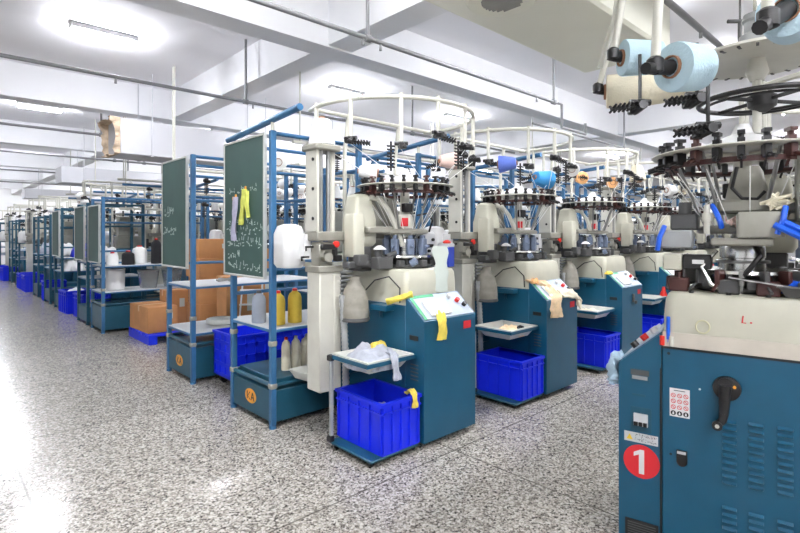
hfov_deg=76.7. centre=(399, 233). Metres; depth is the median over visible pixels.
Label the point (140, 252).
spool
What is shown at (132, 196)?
rack
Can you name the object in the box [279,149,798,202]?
ceiling beam
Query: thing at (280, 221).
machine
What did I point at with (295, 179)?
rack
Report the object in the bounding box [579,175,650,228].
rack
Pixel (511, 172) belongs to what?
rack
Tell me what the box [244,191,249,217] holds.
sample
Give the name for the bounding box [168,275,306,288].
shelf
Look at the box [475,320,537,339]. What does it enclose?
plastic tray
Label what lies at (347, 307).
machine
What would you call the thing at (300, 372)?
plastic tray
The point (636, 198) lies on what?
wall
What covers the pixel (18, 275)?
plastic crate
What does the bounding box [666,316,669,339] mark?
marker pen
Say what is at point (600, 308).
plastic tray
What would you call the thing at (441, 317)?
rag
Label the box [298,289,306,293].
shelf
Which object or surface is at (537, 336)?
vent grille
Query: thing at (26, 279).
plastic crate
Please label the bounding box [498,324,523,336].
pile
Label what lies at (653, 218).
machine
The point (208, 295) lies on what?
carton
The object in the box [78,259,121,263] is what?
shelf
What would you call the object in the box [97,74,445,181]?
air duct
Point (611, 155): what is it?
ceiling lamp
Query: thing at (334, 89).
ceiling lamp
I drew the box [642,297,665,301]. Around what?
trolley
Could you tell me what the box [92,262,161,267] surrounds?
shelf
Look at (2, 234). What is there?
canister
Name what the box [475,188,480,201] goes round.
cone
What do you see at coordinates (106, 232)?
canister
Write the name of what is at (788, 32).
cone
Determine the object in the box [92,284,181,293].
shelf
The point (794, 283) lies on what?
scrap
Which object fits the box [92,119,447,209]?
rail
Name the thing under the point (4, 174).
ceiling beam
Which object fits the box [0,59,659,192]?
ceiling beam
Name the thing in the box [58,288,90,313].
plastic crate
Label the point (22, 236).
canister
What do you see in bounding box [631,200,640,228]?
machine
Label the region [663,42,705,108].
clamp
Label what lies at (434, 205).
rack
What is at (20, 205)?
machine
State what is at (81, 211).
rack
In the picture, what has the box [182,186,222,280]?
machine
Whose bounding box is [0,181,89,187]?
pipe
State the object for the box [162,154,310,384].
rack
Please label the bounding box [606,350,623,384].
rag
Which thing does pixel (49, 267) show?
shelf
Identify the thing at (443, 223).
machine
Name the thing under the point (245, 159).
rack
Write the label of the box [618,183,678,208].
rack
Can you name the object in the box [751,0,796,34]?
holder
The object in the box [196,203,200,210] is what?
cone
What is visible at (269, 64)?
ceiling beam
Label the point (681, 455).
latch
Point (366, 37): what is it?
pipe
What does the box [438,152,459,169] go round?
cone
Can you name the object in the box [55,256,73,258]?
shelf
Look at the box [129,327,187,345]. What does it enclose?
pallet
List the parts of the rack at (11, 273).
post, post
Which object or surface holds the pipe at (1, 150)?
hanging from the ceiling
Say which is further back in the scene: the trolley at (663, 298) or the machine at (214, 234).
the machine at (214, 234)
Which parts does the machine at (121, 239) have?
dust dish, guide rail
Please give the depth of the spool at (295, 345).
4.54 m
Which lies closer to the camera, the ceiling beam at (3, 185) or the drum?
the drum
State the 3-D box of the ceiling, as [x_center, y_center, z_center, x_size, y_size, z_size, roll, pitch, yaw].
[-1.425,-2.575,18.193,29.200,0.150,35.500,0,0,-43]
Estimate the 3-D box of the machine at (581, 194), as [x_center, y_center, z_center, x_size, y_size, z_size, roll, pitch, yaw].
[4.998,0.265,14.052,1.769,2.630,1.178,0,0,-43]
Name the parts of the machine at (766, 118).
needle plate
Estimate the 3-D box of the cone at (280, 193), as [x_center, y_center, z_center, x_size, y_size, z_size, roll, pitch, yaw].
[-1.884,-0.639,7.876,0.166,0.169,0.203,0,0,5]
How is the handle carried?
hanging from the machine at (709, 421)
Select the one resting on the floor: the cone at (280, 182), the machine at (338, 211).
the machine at (338, 211)
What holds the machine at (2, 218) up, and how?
on the floor
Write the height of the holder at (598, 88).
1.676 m
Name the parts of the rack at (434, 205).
rail, post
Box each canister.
[0,232,5,240]
[18,231,26,242]
[105,231,108,242]
[209,230,223,238]
[274,224,310,267]
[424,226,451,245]
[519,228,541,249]
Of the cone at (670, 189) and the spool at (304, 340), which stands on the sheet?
the spool at (304, 340)
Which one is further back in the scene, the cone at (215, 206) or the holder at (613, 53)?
the cone at (215, 206)
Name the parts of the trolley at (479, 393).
post, tray frame, plate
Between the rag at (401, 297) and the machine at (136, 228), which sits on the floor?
the machine at (136, 228)
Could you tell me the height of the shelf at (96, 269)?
0.030 m
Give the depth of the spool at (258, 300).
4.41 m
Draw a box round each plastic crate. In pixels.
[0,266,17,280]
[16,272,36,288]
[21,274,43,291]
[41,279,66,300]
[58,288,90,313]
[72,291,110,316]
[212,325,306,379]
[335,378,421,456]
[476,347,544,401]
[577,326,620,367]
[642,313,663,333]
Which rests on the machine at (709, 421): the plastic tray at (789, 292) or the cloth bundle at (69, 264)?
the plastic tray at (789, 292)
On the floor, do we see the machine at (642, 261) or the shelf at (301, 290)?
the machine at (642, 261)
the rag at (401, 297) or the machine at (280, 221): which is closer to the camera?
the rag at (401, 297)
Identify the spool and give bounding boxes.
[106,252,118,265]
[121,250,134,264]
[132,245,146,263]
[151,238,161,263]
[252,290,265,322]
[277,290,284,324]
[281,337,290,370]
[288,288,301,322]
[291,335,300,367]
[301,333,306,365]
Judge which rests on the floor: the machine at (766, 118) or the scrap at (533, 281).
the machine at (766, 118)
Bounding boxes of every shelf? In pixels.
[33,263,60,265]
[44,265,90,268]
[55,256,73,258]
[55,268,99,272]
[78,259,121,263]
[78,273,137,279]
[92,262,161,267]
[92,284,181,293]
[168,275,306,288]
[168,311,287,335]
[233,309,306,331]
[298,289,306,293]
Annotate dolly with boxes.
[217,374,229,381]
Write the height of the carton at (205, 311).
0.362 m
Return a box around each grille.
[410,363,417,380]
[481,0,522,11]
[534,333,540,346]
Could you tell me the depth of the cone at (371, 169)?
4.60 m
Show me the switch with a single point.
(637, 424)
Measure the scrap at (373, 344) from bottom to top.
0.054 m
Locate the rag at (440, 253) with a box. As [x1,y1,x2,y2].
[432,246,448,291]
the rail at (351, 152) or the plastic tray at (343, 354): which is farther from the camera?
the rail at (351, 152)
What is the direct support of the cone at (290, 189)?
attached to the machine at (338, 211)
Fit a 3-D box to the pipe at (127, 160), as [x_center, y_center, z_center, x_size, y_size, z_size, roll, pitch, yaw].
[-6.097,-2.015,15.939,19.100,0.970,0.064,0,0,-43]
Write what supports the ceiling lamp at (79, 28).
attached to the ceiling
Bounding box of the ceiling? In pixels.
[0,0,799,190]
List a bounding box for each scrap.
[370,340,386,347]
[530,278,538,283]
[781,281,799,293]
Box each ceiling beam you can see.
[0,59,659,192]
[0,119,569,197]
[0,148,480,194]
[0,166,54,182]
[0,180,146,192]
[11,0,447,193]
[126,0,768,171]
[277,78,799,181]
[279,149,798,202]
[493,172,794,194]
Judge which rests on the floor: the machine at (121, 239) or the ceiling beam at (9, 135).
the machine at (121, 239)
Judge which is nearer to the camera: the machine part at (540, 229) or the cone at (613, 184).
the machine part at (540, 229)
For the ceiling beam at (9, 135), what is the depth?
11.62 m
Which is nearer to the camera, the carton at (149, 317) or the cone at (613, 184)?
the cone at (613, 184)
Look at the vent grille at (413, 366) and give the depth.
3.80 m
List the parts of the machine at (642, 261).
plate, guide rail, creel post, dust dish, head plate, feeder rail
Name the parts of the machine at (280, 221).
plate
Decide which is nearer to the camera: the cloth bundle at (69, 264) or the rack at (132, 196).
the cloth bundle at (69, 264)
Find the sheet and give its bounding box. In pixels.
[240,357,296,382]
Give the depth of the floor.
3.59 m
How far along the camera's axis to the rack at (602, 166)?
7.78 m
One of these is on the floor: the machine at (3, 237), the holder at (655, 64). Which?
the machine at (3, 237)
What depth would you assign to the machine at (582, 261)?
6.31 m
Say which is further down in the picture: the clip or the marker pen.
the marker pen
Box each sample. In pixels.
[231,197,237,240]
[238,189,246,224]
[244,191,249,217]
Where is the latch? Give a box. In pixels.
[676,450,686,466]
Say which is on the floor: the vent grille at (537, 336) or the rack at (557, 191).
the rack at (557, 191)
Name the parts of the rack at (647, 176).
post, post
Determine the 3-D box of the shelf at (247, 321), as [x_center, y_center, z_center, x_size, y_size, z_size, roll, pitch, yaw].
[-0.964,0.795,4.729,0.940,0.030,0.760,0,0,-43]
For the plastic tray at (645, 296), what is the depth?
7.17 m
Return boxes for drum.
[105,267,124,290]
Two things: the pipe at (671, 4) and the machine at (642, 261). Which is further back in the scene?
the machine at (642, 261)
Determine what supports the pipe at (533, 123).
hanging from the ceiling
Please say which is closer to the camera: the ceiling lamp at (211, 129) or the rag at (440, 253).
the rag at (440, 253)
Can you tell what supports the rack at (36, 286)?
on the floor
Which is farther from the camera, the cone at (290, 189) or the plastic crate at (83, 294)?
the plastic crate at (83, 294)
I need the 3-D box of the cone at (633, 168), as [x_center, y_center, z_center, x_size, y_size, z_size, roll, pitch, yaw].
[3.053,-0.779,6.498,0.203,0.241,0.201,0,0,-5]
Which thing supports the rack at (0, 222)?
on the floor
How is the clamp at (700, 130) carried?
attached to the machine at (709, 421)
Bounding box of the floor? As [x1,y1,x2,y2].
[0,279,618,532]
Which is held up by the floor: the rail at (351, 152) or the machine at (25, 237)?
the machine at (25, 237)
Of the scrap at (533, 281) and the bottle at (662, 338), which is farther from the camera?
the scrap at (533, 281)
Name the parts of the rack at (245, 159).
post, board frame, frame rail, rail, post, rail, rail, rail, rail, post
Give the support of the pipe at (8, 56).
hanging from the ceiling
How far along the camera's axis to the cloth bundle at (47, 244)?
13.01 m
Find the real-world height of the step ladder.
0.926 m
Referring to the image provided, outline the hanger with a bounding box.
[727,0,741,39]
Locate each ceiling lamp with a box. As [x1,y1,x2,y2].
[16,101,62,112]
[69,20,137,46]
[211,129,235,133]
[327,84,364,96]
[443,113,469,122]
[604,153,618,158]
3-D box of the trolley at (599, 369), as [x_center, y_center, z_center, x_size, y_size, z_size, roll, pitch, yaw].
[2.283,1.250,6.083,0.490,0.700,0.505,0,0,-43]
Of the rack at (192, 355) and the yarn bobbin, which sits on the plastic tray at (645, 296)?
the yarn bobbin
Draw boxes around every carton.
[130,300,176,333]
[160,288,187,322]
[186,258,224,277]
[186,302,216,321]
[189,239,223,257]
[189,277,216,304]
[217,275,258,315]
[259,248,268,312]
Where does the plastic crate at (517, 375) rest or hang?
on the trolley at (479, 393)
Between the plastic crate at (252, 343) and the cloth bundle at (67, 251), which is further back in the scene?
the cloth bundle at (67, 251)
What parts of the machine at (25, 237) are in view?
plate, guide rail, guide rail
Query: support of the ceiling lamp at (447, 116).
attached to the ceiling
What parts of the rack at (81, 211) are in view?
post, board frame, post, rail, rail, rail, post, post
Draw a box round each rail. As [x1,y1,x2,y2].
[66,151,281,206]
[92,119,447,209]
[118,116,477,205]
[120,117,463,229]
[172,67,558,219]
[174,66,560,201]
[292,72,643,201]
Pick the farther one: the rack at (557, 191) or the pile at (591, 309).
the rack at (557, 191)
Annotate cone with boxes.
[76,192,84,200]
[77,200,88,204]
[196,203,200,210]
[211,203,219,210]
[277,154,286,170]
[277,188,283,198]
[278,179,289,189]
[289,188,292,196]
[298,185,304,194]
[308,116,334,144]
[335,185,341,198]
[347,186,354,196]
[357,164,378,180]
[434,199,442,204]
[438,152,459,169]
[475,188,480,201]
[497,156,517,172]
[531,171,555,188]
[556,196,562,206]
[567,162,579,176]
[575,171,588,183]
[604,74,650,108]
[606,177,617,187]
[616,39,665,76]
[629,164,645,182]
[649,75,694,104]
[654,41,718,91]
[662,184,678,195]
[678,186,689,194]
[755,0,799,44]
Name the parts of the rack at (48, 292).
post, post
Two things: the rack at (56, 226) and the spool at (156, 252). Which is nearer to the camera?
the spool at (156, 252)
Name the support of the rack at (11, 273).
on the floor
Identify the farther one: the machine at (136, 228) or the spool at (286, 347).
the machine at (136, 228)
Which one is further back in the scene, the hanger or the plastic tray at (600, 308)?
the plastic tray at (600, 308)
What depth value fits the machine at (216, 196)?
13.69 m
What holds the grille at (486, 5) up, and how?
attached to the air duct at (573, 33)
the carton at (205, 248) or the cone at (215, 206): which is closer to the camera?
the carton at (205, 248)
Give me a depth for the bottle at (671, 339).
2.43 m
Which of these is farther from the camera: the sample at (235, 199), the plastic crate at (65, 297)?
the plastic crate at (65, 297)
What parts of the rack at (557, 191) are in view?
post, post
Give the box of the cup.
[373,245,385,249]
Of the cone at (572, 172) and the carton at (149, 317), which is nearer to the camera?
the cone at (572, 172)
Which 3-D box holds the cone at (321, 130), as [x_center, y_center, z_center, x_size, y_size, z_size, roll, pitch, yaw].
[-0.620,-0.806,4.010,0.212,0.242,0.212,0,0,-43]
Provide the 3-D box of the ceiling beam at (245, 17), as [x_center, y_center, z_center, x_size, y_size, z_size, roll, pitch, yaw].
[5.159,-2.250,11.166,29.200,0.500,0.300,0,0,-43]
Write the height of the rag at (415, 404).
0.132 m
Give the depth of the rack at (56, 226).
10.83 m
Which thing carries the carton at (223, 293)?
on the floor
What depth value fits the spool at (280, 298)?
4.32 m
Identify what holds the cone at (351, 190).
on the rack at (295, 179)
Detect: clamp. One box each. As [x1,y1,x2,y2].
[609,54,651,114]
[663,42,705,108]
[673,84,721,138]
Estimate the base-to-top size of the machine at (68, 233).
2.630 m
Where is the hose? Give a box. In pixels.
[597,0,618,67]
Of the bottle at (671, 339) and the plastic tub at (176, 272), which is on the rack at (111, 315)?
the plastic tub at (176, 272)
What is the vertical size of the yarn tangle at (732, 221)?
0.059 m
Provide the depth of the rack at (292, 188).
10.46 m
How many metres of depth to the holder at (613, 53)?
2.56 m
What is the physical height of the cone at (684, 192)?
0.170 m
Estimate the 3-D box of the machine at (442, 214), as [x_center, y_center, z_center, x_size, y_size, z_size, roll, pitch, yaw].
[1.276,0.265,10.565,1.769,2.630,1.178,0,0,-43]
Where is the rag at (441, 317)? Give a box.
[434,310,446,339]
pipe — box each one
[0,39,514,153]
[0,113,463,177]
[0,149,349,181]
[0,160,128,172]
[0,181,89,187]
[248,0,586,135]
[532,111,625,148]
[664,0,771,89]
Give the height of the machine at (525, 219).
2.630 m
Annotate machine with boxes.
[0,206,53,271]
[0,210,40,259]
[12,204,64,265]
[18,199,76,279]
[36,195,108,285]
[81,180,166,300]
[90,202,140,264]
[106,202,153,268]
[135,191,199,292]
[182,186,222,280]
[200,196,220,235]
[209,175,305,295]
[267,191,303,230]
[274,92,480,443]
[282,163,354,309]
[304,181,349,232]
[368,172,452,265]
[421,191,463,229]
[424,126,581,393]
[432,182,491,239]
[481,188,546,238]
[519,146,643,353]
[565,194,600,229]
[580,161,685,315]
[619,0,799,532]
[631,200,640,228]
[634,171,721,265]
[679,178,729,265]
[703,186,739,240]
[738,72,799,268]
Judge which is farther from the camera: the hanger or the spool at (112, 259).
the spool at (112, 259)
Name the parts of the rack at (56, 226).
post, board frame, post, post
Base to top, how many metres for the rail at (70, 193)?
1.870 m
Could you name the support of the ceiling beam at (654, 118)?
attached to the ceiling
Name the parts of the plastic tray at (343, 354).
cloth strip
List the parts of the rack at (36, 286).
post, post, post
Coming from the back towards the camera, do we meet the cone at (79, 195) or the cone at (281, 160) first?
the cone at (79, 195)
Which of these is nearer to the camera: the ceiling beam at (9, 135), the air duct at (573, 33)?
the air duct at (573, 33)
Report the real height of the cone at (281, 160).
0.170 m
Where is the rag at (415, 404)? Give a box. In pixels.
[404,388,418,407]
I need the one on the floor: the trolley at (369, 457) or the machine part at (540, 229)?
the trolley at (369, 457)
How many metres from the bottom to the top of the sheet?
0.045 m
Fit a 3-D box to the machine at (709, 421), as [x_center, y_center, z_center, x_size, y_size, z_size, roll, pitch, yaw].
[1.793,-0.200,2.614,1.083,3.600,1.053,0,0,35]
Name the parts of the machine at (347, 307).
plate, guide rail, guide rail, red knob, creel post, head plate, creel post, dust dish, feeder rail, needle plate, control panel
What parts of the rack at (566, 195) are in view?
post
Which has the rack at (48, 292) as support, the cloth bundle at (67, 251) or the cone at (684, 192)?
the cloth bundle at (67, 251)
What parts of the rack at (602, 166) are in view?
post, post, post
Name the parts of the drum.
lid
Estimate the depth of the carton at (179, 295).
8.25 m
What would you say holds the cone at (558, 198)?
on the rack at (602, 166)
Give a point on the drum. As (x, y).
(115, 277)
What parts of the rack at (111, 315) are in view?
post, board frame, post, rail, rail, frame rail, rail, rail, post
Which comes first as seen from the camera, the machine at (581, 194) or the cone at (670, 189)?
the cone at (670, 189)
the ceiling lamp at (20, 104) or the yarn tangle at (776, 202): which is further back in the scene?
the ceiling lamp at (20, 104)
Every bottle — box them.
[660,335,664,344]
[669,336,673,345]
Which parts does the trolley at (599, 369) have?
plate, tray frame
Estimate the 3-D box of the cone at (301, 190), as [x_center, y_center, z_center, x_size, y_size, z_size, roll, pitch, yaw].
[-1.697,-0.743,8.553,0.203,0.167,0.166,0,0,-29]
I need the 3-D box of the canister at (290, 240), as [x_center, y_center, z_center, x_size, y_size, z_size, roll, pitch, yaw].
[-0.866,0.095,4.054,0.200,0.350,0.300,0,0,-43]
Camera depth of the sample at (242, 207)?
4.40 m
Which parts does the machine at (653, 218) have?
plate, guide rail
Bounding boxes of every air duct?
[22,169,218,202]
[55,151,305,192]
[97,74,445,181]
[425,0,669,72]
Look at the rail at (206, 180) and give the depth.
7.76 m
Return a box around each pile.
[344,342,399,371]
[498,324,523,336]
[581,308,598,310]
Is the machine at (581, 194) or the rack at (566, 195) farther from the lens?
the machine at (581, 194)
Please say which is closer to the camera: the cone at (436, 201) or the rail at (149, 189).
the cone at (436, 201)
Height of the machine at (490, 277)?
2.630 m
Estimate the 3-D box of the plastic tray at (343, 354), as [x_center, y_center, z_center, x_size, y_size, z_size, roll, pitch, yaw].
[-0.179,0.942,3.753,0.444,0.200,0.492,0,0,-43]
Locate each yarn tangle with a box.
[726,216,735,226]
[759,192,794,210]
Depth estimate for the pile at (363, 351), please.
3.65 m
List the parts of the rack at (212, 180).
post, rail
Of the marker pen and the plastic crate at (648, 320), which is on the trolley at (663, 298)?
the plastic crate at (648, 320)
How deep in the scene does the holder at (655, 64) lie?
1.85 m
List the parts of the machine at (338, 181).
plate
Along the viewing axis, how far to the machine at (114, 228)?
16.62 m
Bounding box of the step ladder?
[239,284,262,315]
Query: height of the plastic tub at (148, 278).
0.320 m
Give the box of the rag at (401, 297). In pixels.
[386,291,412,304]
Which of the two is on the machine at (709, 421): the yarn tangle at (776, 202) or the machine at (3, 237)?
the yarn tangle at (776, 202)
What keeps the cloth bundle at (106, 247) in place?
on the rack at (81, 211)
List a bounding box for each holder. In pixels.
[593,32,613,94]
[607,0,625,62]
[640,0,676,74]
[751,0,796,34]
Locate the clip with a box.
[632,294,637,303]
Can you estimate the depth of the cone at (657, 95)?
2.84 m
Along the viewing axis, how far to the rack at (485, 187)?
9.56 m
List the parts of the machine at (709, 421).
recess handle, breaker panel, control panel, drive motor, jack lever, step motor, jack lever, guide post, jack lever, crank knob, crank arm, feeder rail, shell trim, jack lever, dust dish, head plate, needle plate, overhead post, fan stem, feed rod, jack lever, jack lever, jack lever, ribbed motor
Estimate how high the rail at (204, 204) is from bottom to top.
2.270 m
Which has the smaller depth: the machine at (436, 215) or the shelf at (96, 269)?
the machine at (436, 215)
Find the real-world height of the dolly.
0.107 m
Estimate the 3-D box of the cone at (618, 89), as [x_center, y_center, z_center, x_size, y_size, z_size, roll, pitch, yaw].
[1.334,-0.842,2.959,0.264,0.194,0.194,0,0,20]
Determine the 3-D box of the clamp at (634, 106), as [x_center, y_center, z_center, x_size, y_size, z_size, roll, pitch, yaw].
[1.130,-0.740,2.509,0.213,0.295,0.117,0,0,-7]
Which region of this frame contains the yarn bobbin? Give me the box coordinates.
[660,287,666,295]
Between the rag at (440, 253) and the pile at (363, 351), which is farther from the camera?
the rag at (440, 253)
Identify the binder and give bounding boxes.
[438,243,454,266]
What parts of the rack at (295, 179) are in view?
post, rail, post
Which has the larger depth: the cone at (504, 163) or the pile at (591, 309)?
the pile at (591, 309)
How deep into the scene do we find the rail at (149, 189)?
9.54 m
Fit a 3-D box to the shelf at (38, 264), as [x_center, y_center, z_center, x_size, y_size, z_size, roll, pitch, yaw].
[-9.067,0.795,13.376,0.940,0.030,0.760,0,0,-43]
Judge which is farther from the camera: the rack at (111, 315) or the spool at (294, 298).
the rack at (111, 315)
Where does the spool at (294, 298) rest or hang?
on the rack at (245, 159)
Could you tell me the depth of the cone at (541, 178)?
5.76 m
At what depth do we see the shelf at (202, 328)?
5.74 m
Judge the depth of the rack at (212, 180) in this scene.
9.28 m
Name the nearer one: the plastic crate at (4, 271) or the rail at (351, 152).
the rail at (351, 152)
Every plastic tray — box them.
[288,364,306,380]
[332,347,413,380]
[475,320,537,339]
[577,304,613,318]
[642,294,666,304]
[777,286,799,297]
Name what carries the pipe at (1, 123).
hanging from the ceiling
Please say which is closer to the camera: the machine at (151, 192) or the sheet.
the sheet
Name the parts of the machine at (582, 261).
plate, guide rail, guide rail, creel post, dust dish, head plate, needle plate, feeder rail, control panel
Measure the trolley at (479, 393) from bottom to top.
0.700 m
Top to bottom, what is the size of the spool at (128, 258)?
0.244 m
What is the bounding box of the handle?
[631,369,648,376]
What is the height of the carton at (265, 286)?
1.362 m
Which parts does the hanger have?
rod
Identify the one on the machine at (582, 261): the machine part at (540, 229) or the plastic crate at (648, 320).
the machine part at (540, 229)
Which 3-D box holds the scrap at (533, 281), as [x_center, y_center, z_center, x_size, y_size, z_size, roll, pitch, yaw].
[1.345,0.467,5.086,0.107,0.057,0.166,0,0,27]
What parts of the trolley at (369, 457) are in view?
post, plate, tray frame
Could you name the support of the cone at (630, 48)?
attached to the holder at (613, 53)
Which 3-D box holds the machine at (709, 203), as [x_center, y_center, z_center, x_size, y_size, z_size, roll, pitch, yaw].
[7.433,0.265,11.233,1.769,2.630,1.178,0,0,-43]
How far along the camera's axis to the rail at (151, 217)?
9.43 m
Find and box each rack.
[0,222,24,266]
[9,220,42,282]
[15,219,48,284]
[33,216,76,296]
[44,214,96,303]
[52,208,110,306]
[74,203,144,324]
[88,197,203,333]
[122,195,160,293]
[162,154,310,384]
[189,179,223,238]
[189,204,222,238]
[224,103,361,429]
[268,188,303,223]
[293,168,384,293]
[366,133,474,231]
[397,179,457,239]
[453,185,514,239]
[463,152,547,249]
[508,190,567,251]
[528,165,604,230]
[558,194,600,234]
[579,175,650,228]
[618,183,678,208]
[659,188,704,206]
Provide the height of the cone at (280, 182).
0.167 m
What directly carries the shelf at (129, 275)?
attached to the rack at (81, 211)
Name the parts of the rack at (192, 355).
post, board frame, frame rail, post, rail, hose coil, wire coil, rail, rail, rail, post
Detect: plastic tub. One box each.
[137,269,159,287]
[161,268,182,286]
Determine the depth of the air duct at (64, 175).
12.13 m
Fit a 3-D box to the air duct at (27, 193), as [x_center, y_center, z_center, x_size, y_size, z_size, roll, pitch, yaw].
[-9.724,-1.814,18.640,6.700,1.372,0.730,0,0,-43]
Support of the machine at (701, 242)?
on the floor
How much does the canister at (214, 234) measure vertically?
0.350 m
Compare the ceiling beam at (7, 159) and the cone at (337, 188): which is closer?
the cone at (337, 188)
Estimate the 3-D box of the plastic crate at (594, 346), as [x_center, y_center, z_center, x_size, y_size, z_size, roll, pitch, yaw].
[2.314,1.359,6.122,0.394,0.364,0.544,0,0,-43]
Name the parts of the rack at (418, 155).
rail, post, rail, post, rail, post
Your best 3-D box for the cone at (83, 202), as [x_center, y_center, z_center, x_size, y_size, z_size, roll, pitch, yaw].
[-6.397,-0.640,10.191,0.170,0.170,0.194,0,0,10]
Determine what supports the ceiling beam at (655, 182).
attached to the ceiling
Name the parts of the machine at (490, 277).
plate, guide rail, guide rail, creel post, creel post, head plate, needle plate, dust dish, feeder rail, cloth strip, control panel, cloth strip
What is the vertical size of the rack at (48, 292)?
2.050 m
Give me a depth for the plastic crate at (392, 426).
3.66 m
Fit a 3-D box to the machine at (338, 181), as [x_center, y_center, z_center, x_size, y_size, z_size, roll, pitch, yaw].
[-1.208,0.265,10.509,1.769,2.630,1.178,0,0,-43]
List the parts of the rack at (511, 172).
rail, post, post, rail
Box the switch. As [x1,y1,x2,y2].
[634,421,646,427]
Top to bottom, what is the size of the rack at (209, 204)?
2.598 m
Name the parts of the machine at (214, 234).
plate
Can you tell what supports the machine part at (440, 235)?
on the machine at (490, 277)
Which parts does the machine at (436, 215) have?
plate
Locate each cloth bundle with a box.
[40,242,48,252]
[60,243,72,255]
[60,257,84,270]
[105,246,117,261]
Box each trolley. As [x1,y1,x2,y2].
[327,354,417,466]
[475,326,541,408]
[577,309,615,373]
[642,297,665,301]
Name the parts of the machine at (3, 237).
guide rail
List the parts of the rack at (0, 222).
post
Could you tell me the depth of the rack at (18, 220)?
15.93 m
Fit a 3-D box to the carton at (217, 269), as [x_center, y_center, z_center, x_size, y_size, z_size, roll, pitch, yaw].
[-3.057,0.529,8.235,0.501,0.302,0.642,0,0,44]
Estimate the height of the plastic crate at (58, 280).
0.455 m
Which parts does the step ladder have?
rail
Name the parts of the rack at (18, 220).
post, post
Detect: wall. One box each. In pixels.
[0,189,341,263]
[440,185,799,267]
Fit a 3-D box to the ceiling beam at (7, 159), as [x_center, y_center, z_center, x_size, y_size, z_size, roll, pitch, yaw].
[-4.537,-2.250,21.513,29.200,0.500,0.300,0,0,-43]
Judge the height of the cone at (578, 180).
0.153 m
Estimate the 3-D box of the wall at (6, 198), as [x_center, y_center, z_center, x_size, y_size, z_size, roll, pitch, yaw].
[-13.631,-0.450,31.218,29.200,4.100,0.200,0,0,-43]
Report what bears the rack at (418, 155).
on the floor

